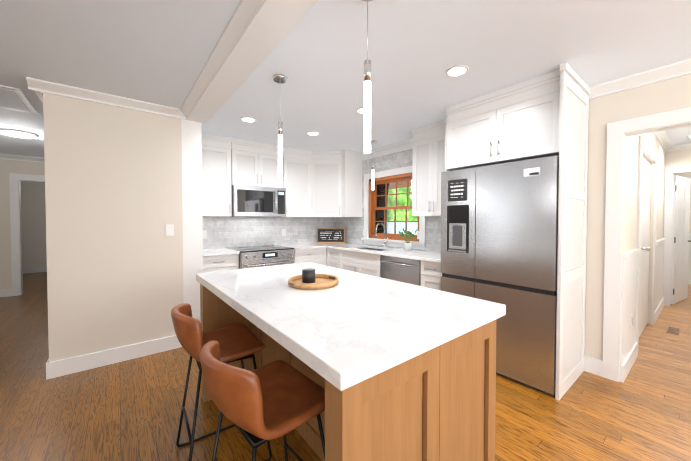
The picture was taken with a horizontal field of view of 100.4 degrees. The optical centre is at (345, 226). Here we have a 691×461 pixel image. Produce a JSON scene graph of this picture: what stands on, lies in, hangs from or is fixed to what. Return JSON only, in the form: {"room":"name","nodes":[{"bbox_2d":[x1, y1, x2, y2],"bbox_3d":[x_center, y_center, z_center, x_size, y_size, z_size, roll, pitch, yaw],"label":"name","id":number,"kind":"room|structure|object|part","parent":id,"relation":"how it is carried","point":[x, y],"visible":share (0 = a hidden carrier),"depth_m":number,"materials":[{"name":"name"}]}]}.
{"room":"kitchen","nodes":[
{"label":"kitchen","id":0,"kind":"room"},
{"bbox_2d":[0,159,44,288],"bbox_3d":[-6.056,0.000,4.866,5.700,2.440,0.120,-1,2,-38],"label":"wall","id":1,"kind":"structure","parent":0,"point":[7,167],"depth_m":4.96,"materials":[{"name":"beige paint"}]},
{"bbox_2d":[0,154,44,162],"bbox_3d":[-6.567,-1.169,4.310,4.000,0.080,0.080,-1,2,-38],"label":"crown molding","id":2,"kind":"structure","parent":1,"relation":"attached to","point":[21,158],"depth_m":5.03,"materials":[{"name":"white wood"}]},
{"bbox_2d":[9,173,44,295],"bbox_3d":[-5.443,0.145,5.342,0.990,2.130,0.138,-1,2,-38],"label":"door frame","id":3,"kind":"structure","parent":1,"relation":"attached to","point":[15,180],"depth_m":5.03,"materials":[{"name":"white wood"}]},
{"bbox_2d":[21,181,46,267],"bbox_3d":[-7.916,-0.049,7.219,5.700,2.440,0.120,-1,2,-38],"label":"wall","id":4,"kind":"structure","parent":0,"point":[33,219],"depth_m":7.22,"materials":[{"name":"grey paint"}]},
{"bbox_2d":[23,266,46,273],"bbox_3d":[-7.874,1.104,7.190,5.460,0.135,0.016,-1,2,-38],"label":"baseboard","id":5,"kind":"structure","parent":4,"relation":"attached to","point":[33,269],"depth_m":7.23,"materials":[{"name":"white wood"}]},
{"bbox_2d":[43,93,183,361],"bbox_3d":[-2.122,0.044,2.737,0.995,2.440,0.120,-1,2,-38],"label":"wall","id":6,"kind":"structure","parent":0,"point":[113,189],"depth_m":2.63,"materials":[{"name":"beige paint"}]},
{"bbox_2d":[46,358,49,379],"bbox_3d":[-3.750,1.171,4.007,0.016,0.135,4.126,-1,2,-38],"label":"baseboard","id":7,"kind":"structure","parent":6,"relation":"attached to","point":[47,363],"depth_m":2.39,"materials":[{"name":"white wood"}]},
{"bbox_2d":[26,77,186,119],"bbox_3d":[-2.071,-1.136,2.628,1.130,0.075,0.075,-1,2,-38],"label":"crown molding","id":8,"kind":"structure","parent":6,"relation":"attached to","point":[39,85],"depth_m":2.55,"materials":[{"name":"white wood"}]},
{"bbox_2d":[50,335,181,378],"bbox_3d":[-1.998,1.196,2.772,1.165,0.135,0.016,-1,2,-38],"label":"baseboard","id":9,"kind":"structure","parent":6,"relation":"attached to","point":[80,363],"depth_m":2.64,"materials":[{"name":"white wood"}]},
{"bbox_2d":[166,224,173,235],"bbox_3d":[-1.782,0.040,2.924,0.070,0.115,0.007,-1,2,-38],"label":"light switch","id":10,"kind":"object","parent":6,"relation":"attached to","point":[169,229],"visible":1,"depth_m":2.92,"materials":[{"name":"white plastic"}]},
{"bbox_2d":[181,119,202,322],"bbox_3d":[-1.923,0.030,3.442,0.190,2.440,0.980,-1,2,-38],"label":"wall","id":11,"kind":"structure","parent":0,"point":[192,198],"depth_m":3.05,"materials":[{"name":"white paint"}]},
{"bbox_2d":[180,0,270,119],"bbox_3d":[0.728,-1.080,-0.063,0.075,0.075,7.770,-1,2,-38],"label":"crown molding","id":12,"kind":"structure","parent":11,"relation":"attached to","point":[245,16],"depth_m":1.80,"materials":[{"name":"white wood"}]},
{"bbox_2d":[203,217,334,248],"bbox_3d":[-1.183,-0.424,4.636,2.460,1.578,0.007,-1,2,-38],"label":"tile backsplash","id":13,"kind":"structure","parent":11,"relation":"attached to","point":[223,232],"depth_m":4.52,"materials":[{"name":"grey tile"}]},
{"bbox_2d":[203,230,206,238],"bbox_3d":[-1.969,0.118,4.017,0.070,0.115,0.007,-1,2,-38],"label":"electrical outlet","id":14,"kind":"object","parent":13,"relation":"attached to","point":[204,234],"visible":0.82,"depth_m":4.02,"materials":[{"name":"white plastic"}]},
{"bbox_2d":[0,272,690,460],"bbox_3d":[0.084,1.260,4.378,14.700,0.060,15.700,-1,2,-38],"label":"floor","id":15,"kind":"structure","parent":0,"point":[129,410],"depth_m":2.00,"materials":[{"name":"brown wood"}]},
{"bbox_2d":[203,254,238,272],"bbox_3d":[-1.753,0.801,3.807,0.503,0.883,0.624,-1,2,-38],"label":"base cabinet","id":16,"kind":"object","parent":15,"relation":"on","point":[219,263],"visible":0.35,"depth_m":3.60,"materials":[{"name":"white wood"}]},
{"bbox_2d":[203,248,239,256],"bbox_3d":[-1.753,0.341,3.797,0.505,0.033,0.626,-1,2,-38],"label":"countertop","id":17,"kind":"structure","parent":16,"relation":"on","point":[215,251],"depth_m":3.70,"materials":[{"name":"stone"}]},
{"bbox_2d":[176,354,271,460],"bbox_3d":[-0.691,0.992,1.619,0.444,0.592,0.425,-1,2,-38],"label":"frame","id":18,"kind":"object","parent":15,"relation":"on","point":[192,440],"visible":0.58,"depth_m":1.57,"materials":[{"name":"black metal"}]},
{"bbox_2d":[171,303,264,362],"bbox_3d":[-0.704,0.562,1.595,0.445,0.267,0.426,-1,2,-38],"label":"seat","id":19,"kind":"object","parent":18,"relation":"on","point":[236,341],"visible":0.96,"depth_m":1.50,"materials":[{"name":"leather"}]},
{"bbox_2d":[226,245,294,268],"bbox_3d":[-1.215,0.774,4.150,0.755,0.923,0.752,-1,2,-38],"label":"range","id":20,"kind":"object","parent":15,"relation":"on","point":[259,256],"visible":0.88,"depth_m":3.91,"materials":[{"name":"silver metal"}]},
{"bbox_2d":[212,411,324,460],"bbox_3d":[-0.298,1.002,1.139,0.424,0.592,0.404,-1,2,-43],"label":"frame","id":21,"kind":"object","parent":15,"relation":"on","point":[255,442],"visible":0.25,"depth_m":1.12,"materials":[{"name":"black metal"}]},
{"bbox_2d":[200,341,324,439],"bbox_3d":[-0.316,0.572,1.121,0.448,0.267,0.433,-1,2,-38],"label":"seat","id":22,"kind":"object","parent":21,"relation":"on","point":[274,399],"visible":0.98,"depth_m":0.97,"materials":[{"name":"leather"}]},
{"bbox_2d":[295,248,325,264],"bbox_3d":[-0.715,0.784,4.627,0.607,0.883,0.624,-1,2,-38],"label":"base cabinet","id":23,"kind":"object","parent":15,"relation":"on","point":[317,255],"visible":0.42,"depth_m":4.43,"materials":[{"name":"white wood"}]},
{"bbox_2d":[279,243,324,249],"bbox_3d":[-0.734,0.324,4.600,0.561,0.033,0.628,-1,2,-38],"label":"countertop","id":24,"kind":"structure","parent":23,"relation":"on","point":[300,246],"depth_m":4.51,"materials":[{"name":"stone"}]},
{"bbox_2d":[326,248,339,267],"bbox_3d":[0.026,0.783,4.633,0.624,0.883,0.347,-1,2,-38],"label":"base cabinet","id":25,"kind":"object","parent":15,"relation":"on","point":[333,258],"visible":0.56,"depth_m":4.45,"materials":[{"name":"white wood"}]},
{"bbox_2d":[200,284,496,460],"bbox_3d":[-0.172,0.848,1.761,0.945,0.874,1.727,-1,2,-38],"label":"kitchen island","id":26,"kind":"object","parent":15,"relation":"on","point":[438,403],"visible":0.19,"depth_m":1.07,"materials":[{"name":"brown wood"}]},
{"bbox_2d":[196,262,505,390],"bbox_3d":[-0.179,0.385,1.746,0.975,0.050,1.775,-1,2,-38],"label":"island countertop","id":27,"kind":"structure","parent":26,"relation":"on","point":[351,328],"depth_m":1.21,"materials":[{"name":"stone"}]},
{"bbox_2d":[288,274,337,289],"bbox_3d":[-0.199,0.341,1.790,0.311,0.034,0.310,-1,2,-38],"label":"tray","id":28,"kind":"object","parent":27,"relation":"on","point":[323,281],"visible":0.88,"depth_m":1.71,"materials":[{"name":"brown wood"}]},
{"bbox_2d":[302,268,314,282],"bbox_3d":[-0.230,0.310,1.803,0.082,0.078,0.082,-1,2,-38],"label":"candle","id":29,"kind":"object","parent":28,"relation":"on","point":[308,275],"visible":1,"depth_m":1.77,"materials":[{"name":"black wax"}]},
{"bbox_2d":[340,250,380,276],"bbox_3d":[0.397,0.793,4.164,0.624,0.883,0.841,-1,2,-38],"label":"base cabinet","id":30,"kind":"object","parent":15,"relation":"on","point":[364,263],"visible":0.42,"depth_m":3.94,"materials":[{"name":"white wood"}]},
{"bbox_2d":[312,243,440,262],"bbox_3d":[0.382,0.333,4.159,0.643,0.033,2.704,-1,2,-38],"label":"countertop","id":31,"kind":"structure","parent":30,"relation":"on","point":[430,256],"depth_m":3.70,"materials":[{"name":"stone"}]},
{"bbox_2d":[317,228,344,242],"bbox_3d":[-0.257,0.166,5.086,0.500,0.260,0.050,0,1,7],"label":"sign frame","id":32,"kind":"object","parent":31,"relation":"on","point":[343,229],"visible":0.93,"depth_m":5.08,"materials":[{"name":"brown wood"}]},
{"bbox_2d":[318,230,342,240],"bbox_3d":[-0.258,0.165,5.075,0.440,0.199,0.025,0,1,7],"label":"sign","id":33,"kind":"object","parent":32,"relation":"attached to","point":[330,235],"visible":1,"depth_m":5.08,"materials":[{"name":"black"}]},
{"bbox_2d":[359,248,383,250],"bbox_3d":[0.390,0.442,4.176,0.424,0.184,0.724,-1,2,-38],"label":"sink basin","id":34,"kind":"object","parent":31,"relation":"in","point":[373,249],"visible":0.04,"depth_m":4.46,"materials":[{"name":"silver metal"}]},
{"bbox_2d":[375,223,387,246],"bbox_3d":[0.539,0.132,4.251,0.208,0.364,0.105,-1,2,-38],"label":"faucet","id":35,"kind":"object","parent":31,"relation":"on","point":[384,244],"visible":1,"depth_m":4.29,"materials":[{"name":"silver metal"}]},
{"bbox_2d":[399,228,416,250],"bbox_3d":[0.816,0.171,3.819,0.274,0.303,0.280,-1,2,-38],"label":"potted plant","id":36,"kind":"object","parent":31,"relation":"on","point":[407,246],"visible":1,"depth_m":3.78,"materials":[{"name":"green plant"}]},
{"bbox_2d":[380,255,420,285],"bbox_3d":[0.842,0.805,3.584,0.646,0.883,0.604,-1,2,-38],"label":"dishwasher","id":37,"kind":"object","parent":15,"relation":"on","point":[406,270],"visible":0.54,"depth_m":3.37,"materials":[{"name":"grey metal"}]},
{"bbox_2d":[421,260,441,289],"bbox_3d":[1.133,0.813,3.232,0.624,0.883,0.295,-1,2,-38],"label":"base cabinet","id":38,"kind":"object","parent":15,"relation":"on","point":[431,274],"visible":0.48,"depth_m":3.06,"materials":[{"name":"white wood"}]},
{"bbox_2d":[440,155,558,396],"bbox_3d":[1.496,0.368,2.681,0.689,1.794,0.952,-1,2,-38],"label":"refrigerator","id":39,"kind":"object","parent":15,"relation":"on","point":[499,233],"depth_m":2.33,"materials":[{"name":"grey metal"}]},
{"bbox_3d":[1.043,-0.335,2.693,0.001,0.180,0.170,-1,2,-38],"label":"refrigerator panel","id":40,"kind":"part","parent":39,"relation":"part of","materials":[{"name":"black plastic"}]},
{"bbox_2d":[445,62,590,400],"bbox_3d":[1.516,0.047,2.675,0.696,2.438,1.018,-1,2,-38],"label":"panel","id":41,"kind":"object","parent":15,"relation":"on","point":[572,204],"visible":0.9,"depth_m":2.26,"materials":[{"name":"white wood"}]},
{"bbox_2d":[666,326,679,334],"bbox_3d":[3.919,1.247,3.444,0.300,0.005,0.100,-1,2,-38],"label":"floor vent","id":42,"kind":"object","parent":15,"relation":"in","point":[673,330],"visible":1,"depth_m":3.44,"materials":[{"name":"brown wood"}]},
{"bbox_2d":[0,0,690,157],"bbox_3d":[0.084,-1.239,4.326,14.700,0.060,15.700,-1,2,-38],"label":"ceiling","id":43,"kind":"structure","parent":0,"point":[317,56],"depth_m":1.95,"materials":[{"name":"white paint"}]},
{"bbox_2d":[0,85,37,113],"bbox_3d":[-3.300,-1.162,2.482,0.800,0.016,0.700,-1,2,-38],"label":"ceiling hatch","id":44,"kind":"object","parent":43,"relation":"attached to","point":[12,98],"visible":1,"depth_m":2.66,"materials":[{"name":"white wood"}]},
{"bbox_2d":[0,129,37,137],"bbox_3d":[-4.191,-1.178,3.690,0.340,0.034,0.340,-1,2,-38],"label":"ceiling light","id":45,"kind":"object","parent":43,"relation":"in","point":[16,133],"visible":1,"depth_m":3.65,"materials":[{"name":"white"}]},
{"bbox_2d":[240,117,255,121],"bbox_3d":[-1.080,-1.182,3.202,0.168,0.006,0.168,-1,2,-38],"label":"recessed light","id":46,"kind":"object","parent":43,"relation":"in","point":[248,119],"visible":1,"depth_m":3.19,"materials":[{"name":"white plastic"}]},
{"bbox_2d":[188,0,318,123],"bbox_3d":[0.865,-1.081,-0.031,0.180,0.075,7.890,-1,2,-38],"label":"header beam","id":47,"kind":"structure","parent":43,"relation":"attached to","point":[276,23],"depth_m":1.76,"materials":[{"name":"white paint"}]},
{"bbox_2d":[272,74,287,178],"bbox_3d":[-0.514,-0.771,2.270,0.116,0.789,0.116,-1,2,-38],"label":"pendant light","id":48,"kind":"object","parent":43,"relation":"hanging from","point":[279,78],"visible":1,"depth_m":2.26,"materials":[{"name":"white glass"}]},
{"bbox_2d":[307,131,319,135],"bbox_3d":[-0.418,-1.193,3.717,0.168,0.006,0.168,-1,2,-38],"label":"recessed light","id":49,"kind":"object","parent":43,"relation":"in","point":[313,133],"visible":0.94,"depth_m":3.70,"materials":[{"name":"white plastic"}]},
{"bbox_2d":[356,107,371,113],"bbox_3d":[0.190,-1.177,2.941,0.168,0.006,0.168,-1,2,-38],"label":"recessed light","id":50,"kind":"object","parent":43,"relation":"in","point":[360,110],"visible":0.58,"depth_m":2.92,"materials":[{"name":"white plastic"}]},
{"bbox_2d":[362,0,371,152],"bbox_3d":[0.107,-0.754,1.403,0.116,0.787,0.116,-1,2,-38],"label":"pendant light","id":51,"kind":"object","parent":43,"relation":"hanging from","point":[367,105],"visible":0.98,"depth_m":1.39,"materials":[{"name":"white glass"}]},
{"bbox_2d":[371,140,376,189],"bbox_3d":[0.392,-0.859,4.106,0.116,0.689,0.116,-1,2,-38],"label":"pendant light","id":52,"kind":"object","parent":43,"relation":"hanging from","point":[373,142],"visible":0.88,"depth_m":4.09,"materials":[{"name":"white glass"}]},
{"bbox_2d":[445,65,468,76],"bbox_3d":[0.836,-1.160,2.160,0.168,0.006,0.168,-1,2,-38],"label":"recessed light","id":53,"kind":"object","parent":43,"relation":"in","point":[456,70],"visible":1,"depth_m":2.14,"materials":[{"name":"white plastic"}]},
{"bbox_2d":[584,74,690,359],"bbox_3d":[2.557,0.059,2.030,0.120,2.440,8.990,-1,2,-38],"label":"wall","id":54,"kind":"structure","parent":0,"point":[672,94],"depth_m":2.43,"materials":[{"name":"beige paint"}]},
{"bbox_2d":[311,149,361,216],"bbox_3d":[-0.242,-0.684,4.870,0.713,1.068,0.780,-1,2,-38],"label":"upper cabinet","id":55,"kind":"object","parent":54,"relation":"attached to","point":[336,183],"visible":0.88,"depth_m":4.67,"materials":[{"name":"white wood"}]},
{"bbox_2d":[361,138,412,160],"bbox_3d":[0.663,-1.137,4.260,0.038,0.138,1.291,-1,2,-38],"label":"crown molding","id":56,"kind":"structure","parent":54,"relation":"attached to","point":[400,146],"depth_m":4.27,"materials":[{"name":"white wood"}]},
{"bbox_2d":[335,149,440,251],"bbox_3d":[0.633,-0.418,4.349,0.008,1.578,2.709,-1,2,-38],"label":"tile backsplash","id":57,"kind":"structure","parent":54,"relation":"attached to","point":[354,226],"depth_m":4.42,"materials":[{"name":"grey tile"}]},
{"bbox_2d":[361,166,426,249],"bbox_3d":[0.714,-0.268,4.296,0.175,1.140,1.240,-1,2,-38],"label":"window","id":58,"kind":"structure","parent":54,"relation":"in","point":[379,201],"depth_m":4.43,"materials":[{"name":"brown wood"}]},
{"bbox_2d":[411,119,446,215],"bbox_3d":[1.126,-0.654,3.428,0.354,1.068,0.600,-1,2,-38],"label":"upper cabinet","id":59,"kind":"object","parent":54,"relation":"attached to","point":[428,160],"visible":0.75,"depth_m":3.39,"materials":[{"name":"white wood"}]},
{"bbox_2d":[446,69,559,170],"bbox_3d":[1.532,-0.869,2.683,0.634,0.608,0.961,-1,2,-38],"label":"upper cabinet","id":60,"kind":"object","parent":54,"relation":"attached to","point":[520,121],"visible":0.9,"depth_m":2.44,"materials":[{"name":"white wood"}]},
{"bbox_2d":[588,58,690,99],"bbox_3d":[3.630,-1.089,0.486,0.080,0.080,5.035,-1,2,-38],"label":"crown molding","id":61,"kind":"structure","parent":54,"relation":"attached to","point":[669,71],"depth_m":2.20,"materials":[{"name":"white wood"}]},
{"bbox_2d":[602,107,690,381],"bbox_3d":[2.581,0.220,2.002,0.156,2.120,1.150,-1,2,-38],"label":"door frame","id":62,"kind":"structure","parent":54,"relation":"attached to","point":[663,121],"depth_m":2.35,"materials":[{"name":"white wood"}]},
{"bbox_2d":[624,132,665,323],"bbox_3d":[3.635,0.028,3.512,3.410,2.440,0.120,-1,2,-38],"label":"wall","id":63,"kind":"structure","parent":0,"point":[652,141],"depth_m":3.21,"materials":[{"name":"beige paint"}]},
{"bbox_2d":[619,238,665,382],"bbox_3d":[3.554,0.729,3.368,3.323,1.045,0.030,-1,2,-38],"label":"trim","id":64,"kind":"structure","parent":63,"relation":"attached to","point":[628,309],"depth_m":2.58,"materials":[{"name":"white wood"}]},
{"bbox_2d":[641,158,650,332],"bbox_3d":[3.619,0.233,3.450,0.606,2.010,0.095,-1,2,-38],"label":"closet door","id":65,"kind":"structure","parent":63,"relation":"in","point":[646,242],"depth_m":3.44,"materials":[{"name":"white wood"}]},
{"bbox_2d":[636,136,657,341],"bbox_3d":[3.395,0.189,3.238,1.430,2.130,0.018,-1,2,-38],"label":"trim","id":66,"kind":"structure","parent":63,"relation":"attached to","point":[646,149],"depth_m":2.86,"materials":[{"name":"white wood"}]},
{"bbox_2d":[653,130,671,151],"bbox_3d":[3.646,-1.154,3.376,3.290,0.070,0.070,-1,2,-38],"label":"crown molding","id":67,"kind":"structure","parent":63,"relation":"attached to","point":[663,139],"depth_m":3.86,"materials":[{"name":"white wood"}]},
{"bbox_2d":[664,149,690,205],"bbox_3d":[5.257,0.016,4.112,0.120,2.440,0.950,-1,2,-38],"label":"wall","id":68,"kind":"structure","parent":0,"point":[678,158],"depth_m":4.32,"materials":[{"name":"beige paint"}]},
{"bbox_2d":[663,165,690,306],"bbox_3d":[5.250,0.171,4.110,0.138,2.130,0.946,-1,2,-38],"label":"door frame","id":69,"kind":"structure","parent":68,"relation":"attached to","point":[668,206],"depth_m":4.40,"materials":[{"name":"white wood"}]},
{"bbox_2d":[667,143,690,151],"bbox_3d":[5.183,-1.168,4.029,0.070,0.070,0.950,-1,2,-38],"label":"crown molding","id":70,"kind":"structure","parent":68,"relation":"attached to","point":[680,147],"depth_m":4.28,"materials":[{"name":"white wood"}]},
{"bbox_2d":[670,175,690,303],"bbox_3d":[5.425,0.213,4.628,0.769,2.000,0.211,-1,2,-38],"label":"bedroom door","id":71,"kind":"structure","parent":68,"relation":"in","point":[680,238],"depth_m":4.58,"materials":[{"name":"grey wood"}]},
{"bbox_2d":[673,173,690,233],"bbox_3d":[7.269,-0.019,5.759,0.120,2.440,6.000,-1,2,-38],"label":"wall","id":72,"kind":"structure","parent":0,"point":[687,175],"depth_m":5.91,"materials":[{"name":"beige paint"}]},
{"bbox_2d":[688,234,690,284],"bbox_3d":[7.605,0.690,5.228,0.030,1.045,4.488,-1,2,-38],"label":"trim","id":73,"kind":"structure","parent":72,"relation":"attached to","point":[689,271],"depth_m":5.91,"materials":[{"name":"white wood"}]},
{"bbox_3d":[-3.739,0.016,4.078,0.120,2.440,3.990,-1,2,-38],"label":"wall","id":74,"kind":"structure","parent":0,"visible":0},
{"bbox_2d":[35,91,42,103],"bbox_3d":[-3.780,-1.161,3.945,0.080,0.080,4.110,-1,2,-38],"label":"crown molding","id":75,"kind":"structure","parent":74,"relation":"attached to","point":[40,95],"depth_m":2.51,"materials":[{"name":"white wood"}]},
{"bbox_3d":[-1.168,0.003,4.739,2.605,2.440,0.120,-1,2,-38],"label":"wall","id":76,"kind":"structure","parent":0,"visible":0},
{"bbox_2d":[202,133,231,216],"bbox_3d":[-1.836,-0.664,3.882,0.503,1.068,0.354,-1,2,-38],"label":"upper cabinet","id":77,"kind":"object","parent":76,"relation":"attached to","point":[216,180],"visible":0.71,"depth_m":3.81,"materials":[{"name":"white wood"}]},
{"bbox_2d":[231,138,283,187],"bbox_3d":[-1.338,-0.887,4.271,0.758,0.638,0.354,-1,2,-38],"label":"upper cabinet","id":78,"kind":"object","parent":76,"relation":"attached to","point":[253,163],"visible":0.9,"depth_m":4.12,"materials":[{"name":"white wood"}]},
{"bbox_2d":[232,185,285,216],"bbox_3d":[-1.304,-0.350,4.239,0.754,0.429,0.466,-1,2,-38],"label":"microwave","id":79,"kind":"object","parent":78,"relation":"attached to","point":[253,201],"visible":0.98,"depth_m":4.06,"materials":[{"name":"silver metal"}]},
{"bbox_2d":[283,147,311,216],"bbox_3d":[-0.842,-0.680,4.668,0.500,1.068,0.354,-1,2,-38],"label":"upper cabinet","id":80,"kind":"object","parent":76,"relation":"attached to","point":[297,174],"visible":0.69,"depth_m":4.56,"materials":[{"name":"white wood"}]},
{"label":"outside","id":81,"kind":"structure","parent":0,"visible":0},
{"bbox_2d":[389,180,417,234],"bbox_3d":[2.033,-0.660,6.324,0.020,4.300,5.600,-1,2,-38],"label":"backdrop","id":82,"kind":"structure","parent":81,"point":[409,215],"depth_m":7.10,"materials":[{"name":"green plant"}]}
]}

